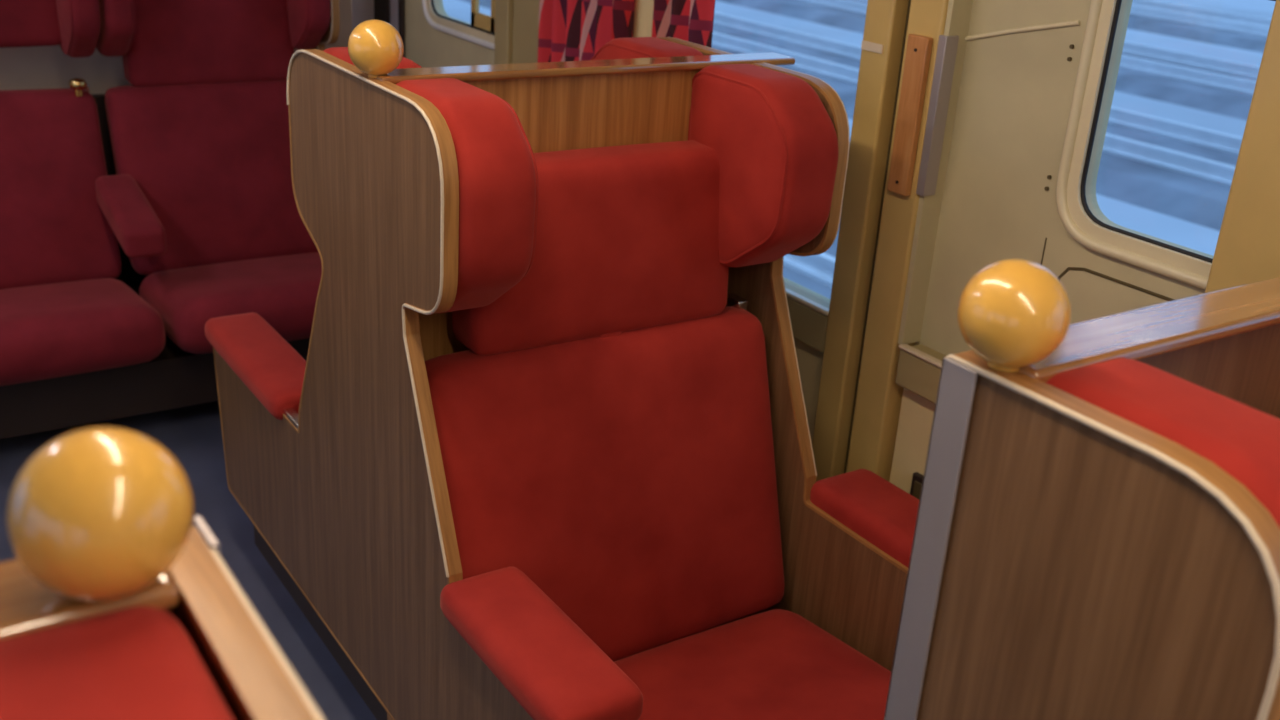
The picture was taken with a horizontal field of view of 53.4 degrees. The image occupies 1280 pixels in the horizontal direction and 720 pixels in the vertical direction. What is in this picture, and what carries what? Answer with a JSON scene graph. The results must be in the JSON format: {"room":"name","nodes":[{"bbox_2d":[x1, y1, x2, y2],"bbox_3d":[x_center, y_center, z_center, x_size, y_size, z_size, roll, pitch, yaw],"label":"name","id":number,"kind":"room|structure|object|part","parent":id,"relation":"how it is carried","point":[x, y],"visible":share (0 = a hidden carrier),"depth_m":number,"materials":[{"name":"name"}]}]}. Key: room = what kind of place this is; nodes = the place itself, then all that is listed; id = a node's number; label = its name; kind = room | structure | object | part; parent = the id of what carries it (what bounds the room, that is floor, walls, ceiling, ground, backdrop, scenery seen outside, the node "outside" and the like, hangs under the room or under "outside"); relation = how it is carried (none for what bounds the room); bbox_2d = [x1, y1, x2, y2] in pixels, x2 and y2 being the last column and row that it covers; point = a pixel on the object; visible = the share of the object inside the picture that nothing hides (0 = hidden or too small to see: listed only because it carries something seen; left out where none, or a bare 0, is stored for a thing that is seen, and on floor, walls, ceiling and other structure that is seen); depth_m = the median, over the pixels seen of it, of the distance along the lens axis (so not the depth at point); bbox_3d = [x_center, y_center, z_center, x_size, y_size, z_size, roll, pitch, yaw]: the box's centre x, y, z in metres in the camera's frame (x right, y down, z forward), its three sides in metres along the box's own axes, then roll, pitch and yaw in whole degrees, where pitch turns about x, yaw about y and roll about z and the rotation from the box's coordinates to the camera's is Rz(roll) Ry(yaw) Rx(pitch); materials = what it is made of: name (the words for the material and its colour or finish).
{"room":"train carriage","nodes":[
{"label":"train carriage","id":0,"kind":"room"},
{"bbox_2d":[0,0,351,93],"bbox_3d":[-2.354,-1.050,3.754,3.270,2.300,0.080,-11,27,-32],"label":"wall","id":1,"kind":"structure","parent":0,"point":[40,67],"depth_m":4.13,"materials":[{"name":"white paint"}]},
{"bbox_2d":[0,401,376,719],"bbox_3d":[-0.503,1.260,1.531,3.270,0.050,7.200,-11,27,-32],"label":"floor","id":2,"kind":"structure","parent":0,"point":[192,434],"depth_m":3.35,"materials":[{"name":"carpet"}]},
{"bbox_2d":[0,427,323,719],"bbox_3d":[-0.652,0.953,0.254,1.472,1.468,0.871,-11,27,-32],"label":"seat","id":3,"kind":"object","parent":2,"relation":"on","point":[114,606],"visible":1,"depth_m":0.60,"materials":[{"name":"red fabric"}]},
{"bbox_3d":[-0.848,0.225,0.299,1.428,0.014,0.068,-11,27,-32],"label":"rail","id":4,"kind":"part","parent":3,"relation":"part of","materials":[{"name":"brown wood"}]},
{"bbox_2d":[0,606,233,719],"bbox_3d":[-0.233,0.329,0.594,0.136,0.350,0.306,-11,27,-32],"label":"cushion","id":5,"kind":"object","parent":3,"relation":"on","point":[57,662],"depth_m":0.59,"materials":[{"name":"red fabric"}]},
{"bbox_3d":[-0.092,0.764,0.648,0.022,1.162,0.742,-11,27,-32],"label":"panel","id":6,"kind":"part","parent":3,"relation":"part of","materials":[{"name":"brown wood"}]},
{"bbox_2d":[0,0,339,438],"bbox_3d":[-1.559,-0.572,3.824,1.438,1.304,0.998,-11,27,-32],"label":"seat","id":7,"kind":"object","parent":2,"relation":"on","point":[141,214],"visible":0.85,"depth_m":3.84,"materials":[{"name":"fabric"}]},
{"bbox_3d":[-1.928,-0.494,3.776,0.663,0.565,0.253,-11,27,-32],"label":"backrest","id":8,"kind":"part","parent":7,"relation":"part of","materials":[{"name":"red fabric"}]},
{"bbox_3d":[-1.696,-0.824,3.845,0.052,0.055,0.052,-11,27,-32],"label":"brass knob","id":9,"kind":"part","parent":7,"relation":"part of","materials":[{"name":"gold metal"}]},
{"bbox_2d":[56,0,100,57],"bbox_3d":[-1.669,-1.068,3.759,0.096,0.350,0.306,-11,27,-32],"label":"cushion","id":10,"kind":"object","parent":7,"relation":"on","point":[78,22],"depth_m":3.70,"materials":[{"name":"red fabric"}]},
{"bbox_2d":[0,278,164,385],"bbox_3d":[-1.747,-0.079,3.618,0.673,0.226,0.546,-11,27,-32],"label":"seat cushion","id":11,"kind":"object","parent":7,"relation":"on","point":[54,331],"depth_m":3.51,"materials":[{"name":"red fabric"}]},
{"bbox_2d":[96,0,133,56],"bbox_3d":[-1.589,-1.083,3.809,0.096,0.350,0.306,-11,27,-32],"label":"cushion","id":12,"kind":"object","parent":7,"relation":"on","point":[115,18],"depth_m":3.73,"materials":[{"name":"red fabric"}]},
{"bbox_3d":[-1.836,-0.498,4.288,1.360,0.780,0.040,-11,27,-32],"label":"frame","id":13,"kind":"part","parent":7,"relation":"part of","materials":[{"name":"red fabric"}]},
{"bbox_3d":[-1.592,-0.045,4.041,1.360,0.160,0.680,-11,27,-32],"label":"seat","id":14,"kind":"part","parent":7,"relation":"part of","materials":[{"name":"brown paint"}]},
{"bbox_3d":[-1.348,-0.606,4.143,0.663,0.565,0.253,-11,27,-32],"label":"backrest","id":15,"kind":"part","parent":7,"relation":"part of","materials":[{"name":"red fabric"}]},
{"bbox_2d":[139,252,321,353],"bbox_3d":[-1.167,-0.191,3.984,0.673,0.226,0.546,-11,27,-32],"label":"seat cushion","id":16,"kind":"object","parent":7,"relation":"on","point":[187,290],"depth_m":3.79,"materials":[{"name":"red fabric"}]},
{"bbox_2d":[287,0,330,49],"bbox_3d":[-1.089,-1.180,4.125,0.096,0.350,0.306,-11,27,-32],"label":"cushion","id":17,"kind":"object","parent":7,"relation":"on","point":[308,21],"depth_m":4.08,"materials":[{"name":"red fabric"}]},
{"bbox_3d":[-0.964,-0.742,4.170,0.022,1.162,0.742,-11,27,-32],"label":"panel","id":18,"kind":"part","parent":7,"relation":"part of","materials":[{"name":"red fabric"}]},
{"bbox_2d":[204,19,919,719],"bbox_3d":[-0.144,0.058,2.516,0.930,1.466,1.838,-11,27,-32],"label":"seat","id":19,"kind":"object","parent":2,"relation":"on","point":[540,448],"visible":0.98,"depth_m":2.20,"materials":[{"name":"red fabric"}]},
{"bbox_2d":[323,47,419,68],"bbox_3d":[-0.489,-0.373,2.259,0.136,0.350,0.306,-11,27,-32],"label":"cushion","id":20,"kind":"object","parent":19,"relation":"on","point":[339,55],"depth_m":2.13,"materials":[{"name":"red fabric"}]},
{"bbox_3d":[-0.527,0.054,2.305,0.022,1.162,1.693,-11,27,-32],"label":"panel","id":21,"kind":"part","parent":19,"relation":"part of","materials":[{"name":"brown wood"}]},
{"bbox_2d":[395,78,535,312],"bbox_3d":[-0.280,-0.240,1.969,0.136,0.350,0.306,-11,27,-32],"label":"cushion","id":22,"kind":"object","parent":19,"relation":"on","point":[489,159],"depth_m":1.85,"materials":[{"name":"red fabric"}]},
{"bbox_3d":[-0.230,0.581,2.699,0.711,0.150,1.490,-11,27,-32],"label":"seat","id":23,"kind":"part","parent":19,"relation":"part of","materials":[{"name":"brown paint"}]},
{"bbox_3d":[-0.070,-0.507,2.204,0.830,0.014,0.068,-11,27,-32],"label":"rail","id":24,"kind":"part","parent":19,"relation":"part of","materials":[{"name":"brown wood"}]},
{"bbox_3d":[-0.044,0.238,2.300,0.693,0.565,0.253,-11,27,-32],"label":"backrest","id":25,"kind":"part","parent":19,"relation":"part of","materials":[{"name":"red fabric"}]},
{"bbox_2d":[594,37,702,59],"bbox_3d":[0.002,-0.468,2.570,0.136,0.350,0.306,-11,27,-32],"label":"cushion","id":26,"kind":"object","parent":19,"relation":"on","point":[632,47],"depth_m":2.47,"materials":[{"name":"red fabric"}]},
{"bbox_2d":[614,609,890,719],"bbox_3d":[0.137,0.654,2.141,0.703,0.226,0.546,-11,27,-32],"label":"seat cushion","id":27,"kind":"object","parent":19,"relation":"on","point":[776,664],"depth_m":2.23,"materials":[{"name":"red fabric"}]},
{"bbox_2d":[689,64,838,266],"bbox_3d":[0.211,-0.335,2.280,0.136,0.350,0.306,-11,27,-32],"label":"cushion","id":28,"kind":"object","parent":19,"relation":"on","point":[769,134],"depth_m":2.19,"materials":[{"name":"red fabric"}]},
{"bbox_3d":[0.091,-0.065,2.696,0.022,1.162,1.693,-11,27,-32],"label":"panel","id":29,"kind":"part","parent":19,"relation":"part of","materials":[{"name":"brown wood"}]},
{"bbox_2d":[884,259,1279,719],"bbox_3d":[0.817,0.669,1.184,0.931,1.466,0.877,-11,27,-32],"label":"seat","id":30,"kind":"object","parent":2,"relation":"on","point":[1097,532],"visible":1,"depth_m":0.97,"materials":[{"name":"red fabric upholstery"},{"name":"brown wood laminate"},{"name":"satin aluminium"}]},
{"bbox_3d":[0.430,0.663,0.978,0.022,1.162,0.742,-11,27,-32],"label":"panel","id":31,"kind":"part","parent":30,"relation":"part of","materials":[{"name":"brown wood"}]},
{"bbox_3d":[0.633,-0.062,1.235,0.822,0.014,0.068,-11,27,-32],"label":"rail","id":32,"kind":"part","parent":30,"relation":"part of","materials":[{"name":"brown wood"}]},
{"bbox_2d":[1046,358,1279,527],"bbox_3d":[0.415,0.203,1.004,0.136,0.350,0.306,-11,27,-32],"label":"cushion","id":33,"kind":"object","parent":30,"relation":"on","point":[1236,444],"depth_m":0.93,"materials":[{"name":"red fabric"}]},
{"bbox_2d":[405,0,1213,355],"bbox_3d":[0.900,-0.082,1.927,0.040,2.300,7.200,-11,27,-32],"label":"wall","id":34,"kind":"structure","parent":0,"point":[1016,90],"depth_m":2.20,"materials":[{"name":"beige plastic"}]},
{"bbox_2d":[352,0,397,30],"bbox_3d":[-0.914,-1.222,4.407,0.002,2.300,0.445,-11,27,-32],"label":"trim","id":35,"kind":"structure","parent":34,"relation":"attached to","point":[362,10],"depth_m":4.48,"materials":[{"name":"grey metal"}]},
{"bbox_2d":[374,0,389,23],"bbox_3d":[-0.884,-1.186,4.356,0.013,0.125,0.120,-11,27,-32],"label":"frame","id":36,"kind":"object","parent":34,"relation":"attached to","point":[381,7],"visible":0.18,"depth_m":4.33,"materials":[{"name":"brown paint"}]},
{"bbox_3d":[-0.883,-1.186,4.357,0.010,0.125,0.120,-11,27,-32],"label":"frame","id":37,"kind":"part","parent":36,"relation":"part of","materials":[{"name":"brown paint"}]},
{"bbox_2d":[398,0,404,56],"bbox_3d":[-0.792,-1.141,4.229,0.011,2.300,0.035,-11,27,-32],"label":"trim","id":38,"kind":"structure","parent":34,"relation":"attached to","point":[401,3],"depth_m":4.23,"materials":[{"name":"brown paint"}]},
{"bbox_2d":[422,0,494,49],"bbox_3d":[-0.497,-1.293,3.741,0.046,0.692,0.614,-11,27,-32],"label":"window","id":39,"kind":"structure","parent":34,"relation":"in","point":[481,31],"depth_m":3.83,"materials":[{"name":"beige plastic"}]},
{"bbox_2d":[494,0,539,64],"bbox_3d":[-0.320,-0.826,3.540,0.065,2.300,0.250,-11,27,-32],"label":"trim","id":40,"kind":"structure","parent":34,"relation":"attached to","point":[516,21],"depth_m":3.51,"materials":[{"name":"beige paint"}]},
{"bbox_2d":[537,0,634,62],"bbox_3d":[-0.134,-0.947,3.099,0.036,0.920,0.420,-11,27,-32],"label":"curtain","id":41,"kind":"object","parent":34,"relation":"attached to","point":[569,30],"visible":0.27,"depth_m":3.15,"materials":[{"name":"red fabric"}]},
{"bbox_2d":[633,0,653,36],"bbox_3d":[0.019,-0.610,3.068,0.065,2.300,0.170,-11,27,-32],"label":"trim","id":42,"kind":"structure","parent":34,"relation":"attached to","point":[643,12],"depth_m":2.97,"materials":[{"name":"beige paint"}]},
{"bbox_2d":[794,338,934,493],"bbox_3d":[0.271,0.260,2.970,0.030,0.800,2.022,-11,27,-32],"label":"wall panel","id":43,"kind":"object","parent":34,"relation":"attached to","point":[916,416],"depth_m":2.52,"materials":[{"name":"beige paint"}]},
{"bbox_2d":[910,472,923,499],"bbox_3d":[0.557,0.271,2.476,0.016,0.080,0.085,-11,27,-32],"label":"wall socket","id":44,"kind":"object","parent":43,"relation":"attached to","point":[917,479],"visible":0.3,"depth_m":2.48,"materials":[{"name":"brown paint"}]},
{"bbox_2d":[784,282,946,403],"bbox_3d":[0.285,-0.135,2.799,0.060,0.091,2.022,-11,27,-32],"label":"trim","id":45,"kind":"structure","parent":34,"relation":"attached to","point":[914,374],"depth_m":2.46,"materials":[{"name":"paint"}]},
{"bbox_2d":[812,0,972,480],"bbox_3d":[0.481,-0.315,2.426,0.068,2.300,0.208,-11,27,-32],"label":"trim","id":46,"kind":"structure","parent":34,"relation":"attached to","point":[886,242],"depth_m":2.43,"materials":[{"name":"paint"}]},
{"bbox_3d":[0.431,-0.581,2.362,0.003,0.016,0.055,-11,27,-32],"label":"maker plate","id":47,"kind":"part","parent":46,"relation":"part of","materials":[{"name":"beige metal"}]},
{"bbox_2d":[887,34,932,195],"bbox_3d":[0.488,-0.442,2.310,0.016,0.287,0.050,-11,27,-32],"label":"wooden plate","id":48,"kind":"object","parent":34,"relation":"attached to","point":[919,47],"visible":1,"depth_m":2.30,"materials":[{"name":"orange wood"}]},
{"bbox_2d":[965,20,1079,40],"bbox_3d":[0.628,-0.557,2.170,0.008,0.083,0.282,-11,27,-32],"label":"trim","id":49,"kind":"structure","parent":34,"relation":"attached to","point":[1077,22],"depth_m":2.14,"materials":[{"name":"beige metal"}]},
{"bbox_2d":[1040,238,1174,301],"bbox_3d":[0.809,-0.002,2.060,0.006,0.280,0.447,-11,27,-32],"label":"trim","id":50,"kind":"structure","parent":34,"relation":"attached to","point":[1062,274],"depth_m":2.08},
{"bbox_2d":[1044,0,1275,289],"bbox_3d":[0.984,-0.436,1.660,0.046,0.832,0.989,-11,27,-32],"label":"window","id":51,"kind":"structure","parent":34,"relation":"in","point":[1179,264],"depth_m":2.04,"materials":[{"name":"beige plastic"}]},
{"bbox_3d":[0.981,-0.429,1.641,0.019,0.832,0.959,-11,27,-32],"label":"moulding","id":52,"kind":"part","parent":51,"relation":"part of","materials":[{"name":"beige plastic"}]},
{"bbox_3d":[0.984,-0.430,1.643,0.008,0.809,0.936,-11,27,-32],"label":"frame","id":53,"kind":"part","parent":51,"relation":"part of","materials":[{"name":"beige plastic"}]},
{"bbox_2d":[1205,0,1279,292],"bbox_3d":[0.995,0.011,1.714,0.065,2.300,0.508,-11,27,-32],"label":"trim","id":54,"kind":"structure","parent":34,"relation":"attached to","point":[1247,251],"depth_m":1.78,"materials":[{"name":"paint"}]},
{"bbox_3d":[-0.032,-1.338,2.835,0.033,0.025,0.880,-11,27,-32],"label":"curtain rod","id":55,"kind":"object","parent":34,"relation":"attached to","visible":0},
{"bbox_2d":[652,0,714,47],"bbox_3d":[0.093,-0.802,2.784,0.036,0.920,0.210,-11,27,-32],"label":"curtain","id":56,"kind":"object","parent":55,"relation":"hanging from","point":[692,21],"visible":0.19,"depth_m":2.79,"materials":[{"name":"red fabric"}]},
{"label":"outside","id":57,"kind":"structure","parent":0,"visible":0},
{"bbox_2d":[442,0,1275,255],"bbox_3d":[59.248,-15.450,55.343,157.800,0.300,210.000,-11,27,-32],"label":"ground","id":58,"kind":"structure","parent":57,"point":[1187,234],"depth_m":21.25,"materials":[{"name":"blue"}]},
{"bbox_2d":[783,224,839,298],"bbox_3d":[-2.884,-3.727,15.941,3.700,0.330,150.000,-11,27,-32],"label":"railway track","id":59,"kind":"object","parent":58,"relation":"on","point":[815,273],"visible":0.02,"depth_m":8.93,"materials":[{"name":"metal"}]},
{"bbox_3d":[-3.480,-3.685,15.531,0.140,0.170,150.000,-11,27,-32],"label":"rail","id":60,"kind":"part","parent":59,"relation":"part of","materials":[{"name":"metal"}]},
{"bbox_2d":[462,0,1241,230],"bbox_3d":[1.954,-4.663,18.999,3.700,0.330,150.000,-11,27,-32],"label":"railway track","id":61,"kind":"object","parent":58,"relation":"on","point":[1185,172],"visible":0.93,"depth_m":13.91,"materials":[{"name":"metal"}]},
{"bbox_3d":[1.359,-4.620,18.589,0.140,0.170,150.000,-11,27,-32],"label":"rail","id":62,"kind":"part","parent":61,"relation":"part of","materials":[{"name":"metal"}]},
{"bbox_3d":[2.560,-4.853,19.348,0.140,0.170,150.000,-11,27,-32],"label":"rail","id":63,"kind":"part","parent":61,"relation":"part of","materials":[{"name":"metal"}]},
{"bbox_2d":[716,0,1259,119],"bbox_3d":[6.459,-5.533,21.846,3.700,0.330,150.000,-11,27,-32],"label":"railway track","id":64,"kind":"object","parent":58,"relation":"on","point":[1213,85],"visible":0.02,"depth_m":19.09,"materials":[{"name":"metal"}]},
{"bbox_3d":[5.864,-5.491,21.436,0.140,0.170,150.000,-11,27,-32],"label":"rail","id":65,"kind":"part","parent":64,"relation":"part of","materials":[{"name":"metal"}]},
{"bbox_3d":[7.065,-5.723,22.195,0.140,0.170,150.000,-11,27,-32],"label":"rail","id":66,"kind":"part","parent":64,"relation":"part of","materials":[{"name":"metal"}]},
{"bbox_2d":[1127,0,1270,52],"bbox_3d":[12.049,-6.614,25.379,3.700,0.330,150.000,-11,27,-32],"label":"railway track","id":67,"kind":"object","parent":58,"relation":"on","point":[1239,31],"visible":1,"depth_m":25.23,"materials":[{"name":"metal"}]},
{"bbox_3d":[11.453,-6.572,24.969,0.140,0.170,150.000,-11,27,-32],"label":"rail","id":68,"kind":"part","parent":67,"relation":"part of","materials":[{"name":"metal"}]},
{"bbox_3d":[12.654,-6.804,25.728,0.140,0.170,150.000,-11,27,-32],"label":"rail","id":69,"kind":"part","parent":67,"relation":"part of","materials":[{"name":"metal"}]}
]}

